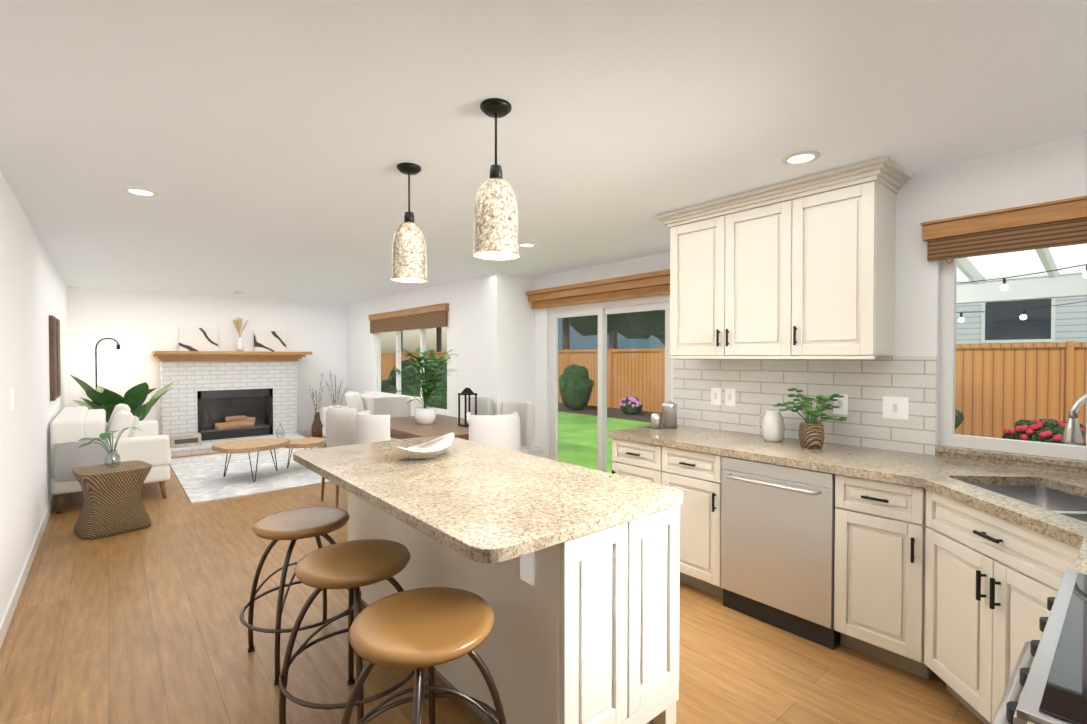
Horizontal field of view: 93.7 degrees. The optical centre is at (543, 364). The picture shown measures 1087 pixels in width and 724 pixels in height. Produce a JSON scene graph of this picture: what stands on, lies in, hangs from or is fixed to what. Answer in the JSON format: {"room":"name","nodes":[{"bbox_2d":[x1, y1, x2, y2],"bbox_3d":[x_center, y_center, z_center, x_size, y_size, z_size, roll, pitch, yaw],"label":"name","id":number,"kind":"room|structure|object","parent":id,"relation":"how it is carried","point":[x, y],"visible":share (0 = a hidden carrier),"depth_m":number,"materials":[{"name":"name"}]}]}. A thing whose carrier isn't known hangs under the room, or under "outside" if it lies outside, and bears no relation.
{"room":"dining room and kitchen","nodes":[
{"label":"dining room and kitchen","id":0,"kind":"room"},
{"bbox_2d":[0,172,68,621],"bbox_3d":[-4.738,0.154,4.795,0.120,2.440,6.600,-1,1,-40],"label":"wall","id":1,"kind":"structure","parent":0,"point":[33,291],"depth_m":3.41,"materials":[{"name":"white paint"}]},
{"bbox_2d":[11,388,14,408],"bbox_3d":[-3.110,0.201,2.990,0.009,0.120,0.080,-1,1,-40],"label":"light switch","id":2,"kind":"object","parent":1,"relation":"attached to","point":[12,389],"depth_m":2.96,"materials":[{"name":"white plastic"}]},
{"bbox_2d":[0,494,56,649],"bbox_3d":[-4.648,1.327,4.810,0.014,0.095,6.480,-1,1,-40],"label":"baseboard","id":3,"kind":"structure","parent":1,"relation":"attached to","point":[6,619],"depth_m":3.19,"materials":[{"name":"white wood"}]},
{"bbox_2d":[49,315,56,400],"bbox_3d":[-4.828,-0.059,5.017,0.032,0.820,0.360,-1,1,-40],"label":"picture frame","id":4,"kind":"object","parent":1,"relation":"attached to","point":[52,358],"visible":0.93,"depth_m":4.89,"materials":[{"name":"brown wood"}]},
{"bbox_2d":[56,319,60,397],"bbox_3d":[-5.172,-0.065,5.420,0.032,0.820,0.360,-1,1,-40],"label":"picture frame","id":5,"kind":"object","parent":1,"relation":"attached to","point":[58,358],"visible":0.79,"depth_m":5.33,"materials":[{"name":"brown wood"}]},
{"bbox_2d":[68,287,346,434],"bbox_3d":[-5.260,0.099,8.609,4.040,2.440,0.120,-1,1,-40],"label":"wall","id":6,"kind":"structure","parent":0,"point":[139,326],"depth_m":8.01,"materials":[{"name":"white paint"}]},
{"bbox_2d":[297,430,311,435],"bbox_3d":[-4.151,1.259,9.484,0.960,0.095,0.014,-1,1,-40],"label":"baseboard","id":7,"kind":"structure","parent":6,"relation":"attached to","point":[308,432],"depth_m":9.31,"materials":[{"name":"white"}]},
{"bbox_2d":[347,274,490,417],"bbox_3d":[-2.155,0.108,7.992,0.120,2.440,4.850,-1,1,-40],"label":"wall","id":8,"kind":"structure","parent":0,"point":[468,300],"depth_m":6.77,"materials":[{"name":"white paint"}]},
{"bbox_2d":[368,303,448,332],"bbox_3d":[-2.150,-0.662,7.821,0.075,0.335,2.640,-1,1,-40],"label":"window valance","id":9,"kind":"object","parent":8,"relation":"attached to","point":[430,316],"visible":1,"depth_m":7.59,"materials":[{"name":"brown wood"}]},
{"bbox_2d":[376,327,446,415],"bbox_3d":[-2.089,-0.005,7.882,0.120,1.428,2.498,-1,1,-40],"label":"dining room window","id":10,"kind":"structure","parent":8,"relation":"in","point":[423,344],"depth_m":8.19,"materials":[{"name":"white plastic"}]},
{"bbox_2d":[0,435,982,723],"bbox_3d":[-1.907,1.428,4.547,5.500,0.100,10.760,-1,1,-40],"label":"floor","id":11,"kind":"structure","parent":0,"point":[140,627],"depth_m":2.50,"materials":[{"name":"brown wood"}]},
{"bbox_2d":[95,338,121,387],"bbox_3d":[-6.178,0.485,7.160,0.415,1.711,0.260,-1,1,-40],"label":"floor lamp","id":12,"kind":"object","parent":11,"relation":"on","point":[118,352],"visible":0.62,"depth_m":7.15,"materials":[{"name":"black metal"}]},
{"bbox_2d":[50,404,170,513],"bbox_3d":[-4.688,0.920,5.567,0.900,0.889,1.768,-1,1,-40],"label":"armchair","id":13,"kind":"object","parent":11,"relation":"on","point":[70,427],"visible":0.88,"depth_m":4.95,"materials":[{"name":"white fabric"}]},
{"bbox_2d":[72,460,151,539],"bbox_3d":[-3.623,1.125,4.288,0.470,0.515,0.470,1,1,38],"label":"wicker side table","id":14,"kind":"object","parent":11,"relation":"on","point":[113,504],"visible":1,"depth_m":4.15,"materials":[{"name":"brown wicker"}]},
{"bbox_2d":[78,427,141,467],"bbox_3d":[-3.642,0.701,4.299,0.426,0.330,0.448,-1,1,-40],"label":"potted plant","id":15,"kind":"object","parent":14,"relation":"on","point":[111,452],"visible":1,"depth_m":4.26,"materials":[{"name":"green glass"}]},
{"bbox_2d":[69,374,173,422],"bbox_3d":[-5.499,0.730,6.720,1.091,1.233,1.109,-1,1,-40],"label":"potted plant","id":16,"kind":"object","parent":11,"relation":"on","point":[108,401],"visible":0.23,"depth_m":6.53,"materials":[{"name":"green plant"}]},
{"bbox_2d":[151,351,311,457],"bbox_3d":[-4.924,0.559,8.230,2.190,1.530,0.898,-1,1,-40],"label":"fireplace","id":17,"kind":"object","parent":11,"relation":"on","point":[212,397],"visible":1,"depth_m":8.26,"materials":[{"name":"white brick"}]},
{"bbox_2d":[170,433,200,447],"bbox_3d":[-5.381,1.146,7.665,0.370,0.170,0.182,-1,1,-40],"label":"vent","id":18,"kind":"object","parent":17,"relation":"on","point":[184,440],"visible":1,"depth_m":7.59,"materials":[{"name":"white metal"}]},
{"bbox_2d":[179,327,217,350],"bbox_3d":[-5.555,-0.395,8.209,0.520,0.380,0.070,-1,1,-40],"label":"canvas art","id":19,"kind":"object","parent":17,"relation":"on","point":[198,339],"visible":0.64,"depth_m":8.20},
{"bbox_2d":[233,317,247,350],"bbox_3d":[-4.992,-0.489,8.395,0.229,0.560,0.120,-1,1,-40],"label":"vase","id":20,"kind":"object","parent":17,"relation":"on","point":[239,343],"visible":0.96,"depth_m":8.36,"materials":[{"name":"white ceramic"}]},
{"bbox_2d":[254,331,285,351],"bbox_3d":[-4.765,-0.395,8.885,0.500,0.360,0.068,-1,1,-40],"label":"canvas art","id":21,"kind":"object","parent":17,"relation":"on","point":[269,341],"visible":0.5,"depth_m":8.87},
{"bbox_2d":[169,447,330,503],"bbox_3d":[-3.619,1.341,6.682,1.930,0.012,2.770,-1,1,-40],"label":"rug","id":22,"kind":"object","parent":11,"relation":"on","point":[201,479],"visible":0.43,"depth_m":6.20,"materials":[{"name":"white fabric"}]},
{"bbox_2d":[212,438,289,481],"bbox_3d":[-3.457,1.138,6.072,0.816,0.405,0.741,-1,1,-40],"label":"coffee table","id":23,"kind":"object","parent":22,"relation":"on","point":[248,446],"visible":1,"depth_m":5.95,"materials":[{"name":"brown wood"}]},
{"bbox_2d":[276,423,284,437],"bbox_3d":[-4.365,1.092,8.454,0.130,0.255,0.130,-1,1,-40],"label":"bottle","id":24,"kind":"object","parent":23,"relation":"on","point":[281,432],"visible":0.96,"depth_m":8.46,"materials":[{"name":"clear glass"}]},
{"bbox_2d":[284,437,325,468],"bbox_3d":[-3.106,1.165,6.627,0.523,0.335,0.528,-1,1,-40],"label":"coffee table","id":25,"kind":"object","parent":22,"relation":"on","point":[310,442],"visible":0.67,"depth_m":6.50,"materials":[{"name":"brown wood"}]},
{"bbox_2d":[240,506,361,684],"bbox_3d":[-1.181,1.081,2.506,0.537,0.653,0.537,-1,1,-40],"label":"bar stool","id":26,"kind":"object","parent":11,"relation":"on","point":[295,524],"visible":0.69,"depth_m":2.43,"materials":[{"name":"metal"},{"name":"brown leather"}]},
{"bbox_2d":[307,369,348,437],"bbox_3d":[-3.884,0.703,9.172,0.232,1.216,0.745,1,1,43],"label":"vase","id":27,"kind":"object","parent":11,"relation":"on","point":[317,426],"visible":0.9,"depth_m":9.03,"materials":[{"name":"brown glass"}]},
{"bbox_2d":[321,405,355,507],"bbox_3d":[-1.901,0.893,5.071,0.500,0.954,0.532,-1,1,-40],"label":"dining chair","id":28,"kind":"object","parent":11,"relation":"on","point":[339,426],"visible":0.27,"depth_m":4.82,"materials":[{"name":"white fabric"}]},
{"bbox_2d":[279,539,423,723],"bbox_3d":[-0.748,1.089,2.021,0.538,0.653,0.538,-1,1,-40],"label":"bar stool","id":29,"kind":"object","parent":11,"relation":"on","point":[353,566],"visible":0.71,"depth_m":1.93,"materials":[{"name":"metal"},{"name":"brown leather"}]},
{"bbox_2d":[354,411,389,443],"bbox_3d":[-1.407,0.901,4.493,0.500,0.954,0.532,-1,1,-40],"label":"dining chair","id":30,"kind":"object","parent":11,"relation":"on","point":[368,428],"visible":0.21,"depth_m":4.25,"materials":[{"name":"grey fabric"}]},
{"bbox_2d":[322,391,423,446],"bbox_3d":[-2.625,0.888,7.734,0.900,0.891,1.850,-1,1,-40],"label":"sofa","id":31,"kind":"object","parent":11,"relation":"on","point":[358,402],"visible":0.15,"depth_m":7.96,"materials":[{"name":"white fabric"}]},
{"bbox_2d":[368,397,410,439],"bbox_3d":[-1.784,0.879,6.012,0.532,0.954,0.500,-1,1,-40],"label":"dining chair","id":32,"kind":"object","parent":11,"relation":"on","point":[392,407],"visible":0.19,"depth_m":6.17,"materials":[{"name":"grey fabric"}]},
{"bbox_2d":[341,587,506,723],"bbox_3d":[-0.366,1.095,1.558,0.540,0.653,0.540,-1,1,-40],"label":"bar stool","id":33,"kind":"object","parent":11,"relation":"on","point":[418,630],"visible":1,"depth_m":1.53,"materials":[{"name":"tan leather"},{"name":"dark metal"}]},
{"bbox_2d":[390,414,468,439],"bbox_3d":[-1.122,0.991,5.238,0.950,0.755,1.600,-1,1,-40],"label":"dining table","id":34,"kind":"object","parent":11,"relation":"on","point":[406,427],"visible":0.21,"depth_m":4.96,"materials":[{"name":"brown wood"}]},
{"bbox_2d":[388,346,458,423],"bbox_3d":[-1.188,0.215,5.255,0.787,0.793,0.765,-1,1,-40],"label":"centerpiece","id":35,"kind":"object","parent":34,"relation":"on","point":[424,414],"visible":1,"depth_m":5.19,"materials":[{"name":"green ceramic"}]},
{"bbox_2d":[458,388,476,426],"bbox_3d":[-0.758,0.424,5.080,0.140,0.380,0.140,-1,1,-40],"label":"lantern","id":36,"kind":"object","parent":34,"relation":"on","point":[467,391],"visible":0.88,"depth_m":5.06,"materials":[{"name":"black metal"}]},
{"bbox_2d":[464,397,493,418],"bbox_3d":[-0.836,0.879,5.980,0.500,0.954,0.532,-1,1,-40],"label":"dining chair","id":37,"kind":"object","parent":11,"relation":"on","point":[484,405],"visible":0.17,"depth_m":6.13,"materials":[{"name":"grey fabric"}]},
{"bbox_2d":[469,411,520,451],"bbox_3d":[-0.460,0.902,4.461,0.532,0.954,0.500,-1,1,-40],"label":"dining chair","id":38,"kind":"object","parent":11,"relation":"on","point":[501,431],"visible":0.25,"depth_m":4.24,"materials":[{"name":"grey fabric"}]},
{"bbox_2d":[348,491,679,723],"bbox_3d":[-0.300,0.969,2.507,0.700,0.878,1.880,-1,1,-40],"label":"kitchen island","id":39,"kind":"object","parent":11,"relation":"on","point":[568,573],"depth_m":1.78,"materials":[{"name":"white wood"}]},
{"bbox_2d":[293,435,682,570],"bbox_3d":[-0.416,0.509,2.402,0.960,0.040,1.920,-1,1,-40],"label":"island countertop","id":40,"kind":"structure","parent":39,"relation":"on","point":[491,506],"depth_m":1.95,"materials":[{"name":"beige stone"}]},
{"bbox_2d":[393,432,453,459],"bbox_3d":[-0.610,0.435,2.643,0.438,0.100,0.245,-1,1,-40],"label":"bowl","id":41,"kind":"object","parent":40,"relation":"on","point":[439,446],"visible":1,"depth_m":2.71,"materials":[{"name":"white ceramic"}]},
{"bbox_2d":[501,401,543,457],"bbox_3d":[-0.343,0.888,5.402,0.500,0.954,0.532,-1,1,-40],"label":"dining chair","id":42,"kind":"object","parent":11,"relation":"on","point":[525,411],"visible":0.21,"depth_m":5.37,"materials":[{"name":"grey fabric"}]},
{"bbox_2d":[721,456,839,649],"bbox_3d":[1.421,0.965,2.885,0.666,0.874,0.594,-1,1,-40],"label":"dishwasher","id":43,"kind":"object","parent":11,"relation":"on","point":[777,543],"visible":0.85,"depth_m":2.67,"materials":[{"name":"silver metal"}]},
{"bbox_2d":[608,424,1086,723],"bbox_3d":[0.767,0.957,1.907,3.048,0.920,2.958,-1,1,-40],"label":"base cabinets","id":44,"kind":"object","parent":11,"relation":"on","point":[949,571],"depth_m":2.25,"materials":[{"name":"beige wood"}]},
{"bbox_2d":[651,413,660,428],"bbox_3d":[0.824,0.413,3.735,0.070,0.112,0.070,-1,1,-40],"label":"jar","id":45,"kind":"object","parent":44,"relation":"on","point":[655,420],"visible":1,"depth_m":3.71,"materials":[{"name":"silver metal"}]},
{"bbox_2d":[662,400,677,427],"bbox_3d":[0.934,0.366,3.776,0.114,0.205,0.114,-1,1,-40],"label":"jar","id":46,"kind":"object","parent":44,"relation":"on","point":[669,413],"visible":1,"depth_m":3.73,"materials":[{"name":"silver metal"}]},
{"bbox_2d":[756,410,784,441],"bbox_3d":[1.418,0.382,3.193,0.130,0.190,0.175,-1,1,-40],"label":"jug","id":47,"kind":"object","parent":44,"relation":"on","point":[773,427],"visible":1,"depth_m":3.13,"materials":[{"name":"white ceramic"}]},
{"bbox_2d":[772,388,846,448],"bbox_3d":[1.566,0.313,2.974,0.379,0.334,0.382,-1,1,-40],"label":"potted plant","id":48,"kind":"object","parent":44,"relation":"on","point":[811,435],"visible":1,"depth_m":2.91,"materials":[{"name":"plant"}]},
{"bbox_2d":[975,485,1086,521],"bbox_3d":[1.946,0.639,1.869,0.891,0.196,0.891,-1,1,-40],"label":"sink basin","id":49,"kind":"object","parent":44,"relation":"in","point":[1073,504],"depth_m":2.16,"materials":[{"name":"silver metal"}]},
{"bbox_2d":[1061,393,1086,444],"bbox_3d":[2.130,0.290,1.885,0.380,0.412,0.278,-1,1,-40],"label":"faucet","id":50,"kind":"object","parent":44,"relation":"on","point":[1072,434],"visible":1,"depth_m":1.85,"materials":[{"name":"silver metal"}]},
{"bbox_2d":[992,569,1086,723],"bbox_3d":[1.162,0.967,0.791,0.760,0.931,0.682,-1,1,-40],"label":"range","id":51,"kind":"object","parent":11,"relation":"on","point":[1051,678],"visible":1,"depth_m":0.88,"materials":[{"name":"silver metal"}]},
{"bbox_2d":[491,272,534,445],"bbox_3d":[-0.321,0.133,6.290,0.700,2.440,0.120,-1,1,-40],"label":"wall jog","id":52,"kind":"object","parent":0,"point":[512,345],"visible":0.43,"depth_m":6.16,"materials":[{"name":"white paint"}]},
{"bbox_2d":[0,0,1086,304],"bbox_3d":[-1.907,-1.111,4.510,5.500,0.100,10.760,-1,1,-40],"label":"ceiling","id":53,"kind":"structure","parent":0,"point":[262,148],"depth_m":2.11,"materials":[{"name":"white paint"}]},
{"bbox_2d":[123,187,158,196],"bbox_3d":[-2.419,-1.034,3.062,0.170,0.011,0.170,-1,1,-40],"label":"recessed light","id":54,"kind":"object","parent":53,"relation":"in","point":[139,191],"visible":1,"depth_m":3.06,"materials":[{"name":"white"}]},
{"bbox_2d":[391,163,427,282],"bbox_3d":[-0.705,-0.737,2.676,0.188,0.594,0.188,-1,1,-40],"label":"pendant light","id":55,"kind":"object","parent":53,"relation":"hanging from","point":[409,260],"visible":1,"depth_m":2.62,"materials":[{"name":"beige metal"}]},
{"bbox_2d":[472,98,519,260],"bbox_3d":[-0.189,-0.727,2.025,0.188,0.594,0.188,-1,1,-40],"label":"pendant light","id":56,"kind":"object","parent":53,"relation":"hanging from","point":[496,236],"visible":0.98,"depth_m":1.96,"materials":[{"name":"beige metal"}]},
{"bbox_2d":[519,242,535,246],"bbox_3d":[-0.148,-1.055,4.514,0.170,0.011,0.170,-1,1,-40],"label":"recessed light","id":57,"kind":"object","parent":53,"relation":"in","point":[526,244],"visible":0.92,"depth_m":4.50,"materials":[{"name":"white"}]},
{"bbox_2d":[782,151,819,164],"bbox_3d":[1.285,-1.026,2.543,0.170,0.011,0.170,-1,1,-40],"label":"recessed light","id":58,"kind":"object","parent":53,"relation":"in","point":[800,157],"visible":0.98,"depth_m":2.54,"materials":[{"name":"white"}]},
{"bbox_2d":[535,252,672,458],"bbox_3d":[0.815,0.146,5.406,0.120,2.440,2.700,-1,1,-40],"label":"wall","id":59,"kind":"structure","parent":0,"point":[652,263],"depth_m":6.21,"materials":[{"name":"white paint"}]},
{"bbox_2d":[526,269,669,308],"bbox_3d":[0.566,-0.775,5.466,0.160,0.210,2.235,-1,1,-40],"label":"valance","id":60,"kind":"object","parent":59,"relation":"attached to","point":[650,284],"visible":0.88,"depth_m":5.32,"materials":[{"name":"brown wood"}]},
{"bbox_2d":[549,296,670,471],"bbox_3d":[0.679,0.348,5.583,0.080,2.029,1.798,-1,1,-40],"label":"sliding glass door","id":61,"kind":"structure","parent":59,"relation":"in","point":[601,310],"depth_m":5.60,"materials":[{"name":"white plastic"}]},
{"bbox_2d":[894,134,1086,465],"bbox_3d":[2.035,0.183,2.853,0.120,2.440,2.770,-1,1,-40],"label":"wall","id":62,"kind":"structure","parent":0,"point":[1049,172],"depth_m":2.66,"materials":[{"name":"white paint"}]},
{"bbox_2d":[667,196,778,358],"bbox_3d":[1.305,-0.515,3.343,0.338,0.922,0.901,-1,1,-40],"label":"upper cabinet","id":63,"kind":"object","parent":62,"relation":"attached to","point":[722,263],"depth_m":3.25,"materials":[{"name":"white wood"}]},
{"bbox_2d":[775,172,898,359],"bbox_3d":[1.674,-0.509,2.911,0.338,0.922,0.483,-1,1,-40],"label":"upper cabinet","id":64,"kind":"object","parent":62,"relation":"attached to","point":[803,268],"depth_m":2.77,"materials":[{"name":"white wood"}]},
{"bbox_2d":[673,356,1086,473],"bbox_3d":[1.946,0.219,2.856,0.008,0.526,2.886,-1,1,-40],"label":"tile backsplash","id":65,"kind":"structure","parent":62,"relation":"attached to","point":[760,386],"depth_m":3.09,"materials":[{"name":"tile"}]},
{"bbox_2d":[711,388,720,404],"bbox_3d":[1.241,0.231,3.668,0.008,0.120,0.075,-1,1,-40],"label":"electrical outlet plate","id":66,"kind":"object","parent":65,"relation":"attached to","point":[715,392],"depth_m":3.66,"materials":[{"name":"white plastic"}]},
{"bbox_2d":[725,388,734,405],"bbox_3d":[1.313,0.232,3.584,0.008,0.120,0.075,-1,1,-40],"label":"electrical outlet plate","id":67,"kind":"object","parent":65,"relation":"attached to","point":[729,393],"depth_m":3.58,"materials":[{"name":"white plastic"}]},
{"bbox_2d":[833,394,847,414],"bbox_3d":[1.774,0.240,3.044,0.008,0.120,0.075,-1,1,-40],"label":"electrical outlet plate","id":68,"kind":"object","parent":65,"relation":"attached to","point":[842,403],"depth_m":3.04,"materials":[{"name":"white plastic"}]},
{"bbox_2d":[883,396,908,419],"bbox_3d":[1.956,0.243,2.831,0.008,0.120,0.120,-1,1,-40],"label":"electrical outlet plate","id":69,"kind":"object","parent":65,"relation":"attached to","point":[895,407],"depth_m":2.83,"materials":[{"name":"white plastic"}]},
{"bbox_2d":[920,196,1086,262],"bbox_3d":[2.391,-0.626,2.270,0.075,0.225,1.160,-1,1,-40],"label":"window blind","id":70,"kind":"object","parent":62,"relation":"attached to","point":[1058,223],"visible":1,"depth_m":2.44,"materials":[{"name":"brown wood"}]},
{"bbox_2d":[935,244,1086,467],"bbox_3d":[2.458,-0.087,2.322,0.120,1.103,1.058,-1,1,-40],"label":"window","id":71,"kind":"structure","parent":62,"relation":"in","point":[948,437],"depth_m":2.64,"materials":[{"name":"white plastic"}]},
{"label":"outside","id":72,"kind":"structure","parent":0,"visible":0},
{"bbox_2d":[558,411,650,472],"bbox_3d":[9.574,1.320,22.264,36.530,0.100,50.000,-1,1,-40],"label":"ground","id":73,"kind":"structure","parent":72,"point":[566,448],"depth_m":10.06,"materials":[{"name":"green plant"}]},
{"bbox_2d":[401,310,664,351],"bbox_3d":[-2.303,-2.378,24.323,5.300,7.235,25.560,-1,1,-40],"label":"trees","id":74,"kind":"object","parent":73,"relation":"on","point":[635,324],"depth_m":17.74,"materials":[{"name":"green plant"}]},
{"bbox_2d":[558,318,664,349],"bbox_3d":[1.098,-2.206,36.016,10.500,6.550,13.000,-1,1,-40],"label":"neighbouring house","id":75,"kind":"structure","parent":73,"relation":"on","point":[624,342],"depth_m":29.85,"materials":[{"name":"blue"}]},
{"bbox_2d":[381,358,1085,460],"bbox_3d":[-2.589,0.625,15.223,7.960,1.589,44.900,-1,1,-40],"label":"shrubs","id":76,"kind":"object","parent":73,"relation":"on","point":[1022,428],"depth_m":9.99,"materials":[{"name":"leaf"},{"name":"flower petals"}]},
{"bbox_2d":[381,341,1086,437],"bbox_3d":[-0.987,0.476,13.236,8.500,1.850,50.000,-1,1,-40],"label":"fence","id":77,"kind":"object","parent":73,"relation":"on","point":[996,404],"depth_m":9.13,"materials":[{"name":"brown wood"}]},
{"bbox_2d":[956,273,1086,343],"bbox_3d":[18.624,-1.548,13.184,9.500,5.900,21.500,-1,1,-40],"label":"neighbouring house","id":78,"kind":"structure","parent":73,"relation":"on","point":[1028,328],"depth_m":13.50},
{"bbox_3d":[4.883,1.546,2.891,4.225,0.012,6.620,-1,1,-40],"label":"patio slab","id":79,"kind":"object","parent":73,"relation":"on","visible":0},
{"bbox_2d":[956,243,1086,303],"bbox_3d":[4.991,0.005,2.947,4.463,3.092,6.600,-1,1,-40],"label":"patio cover","id":80,"kind":"object","parent":79,"relation":"on","point":[1058,254],"depth_m":5.36,"materials":[{"name":"white"}]},
{"bbox_2d":[956,312,970,321],"label":"string lights","id":81,"kind":"object","parent":80,"relation":"hanging from","point":[961,319],"depth_m":5.77,"materials":[{"name":"white glass"}]},
{"bbox_2d":[957,264,1086,290],"label":"string lights","id":82,"kind":"object","parent":80,"relation":"hanging from","point":[1004,286],"depth_m":4.60,"materials":[{"name":"black plastic"}]},
{"bbox_2d":[1001,301,1086,319],"label":"string lights","id":83,"kind":"object","parent":80,"relation":"hanging from","point":[1023,317],"depth_m":5.37,"materials":[{"name":"black plastic"}]}
]}

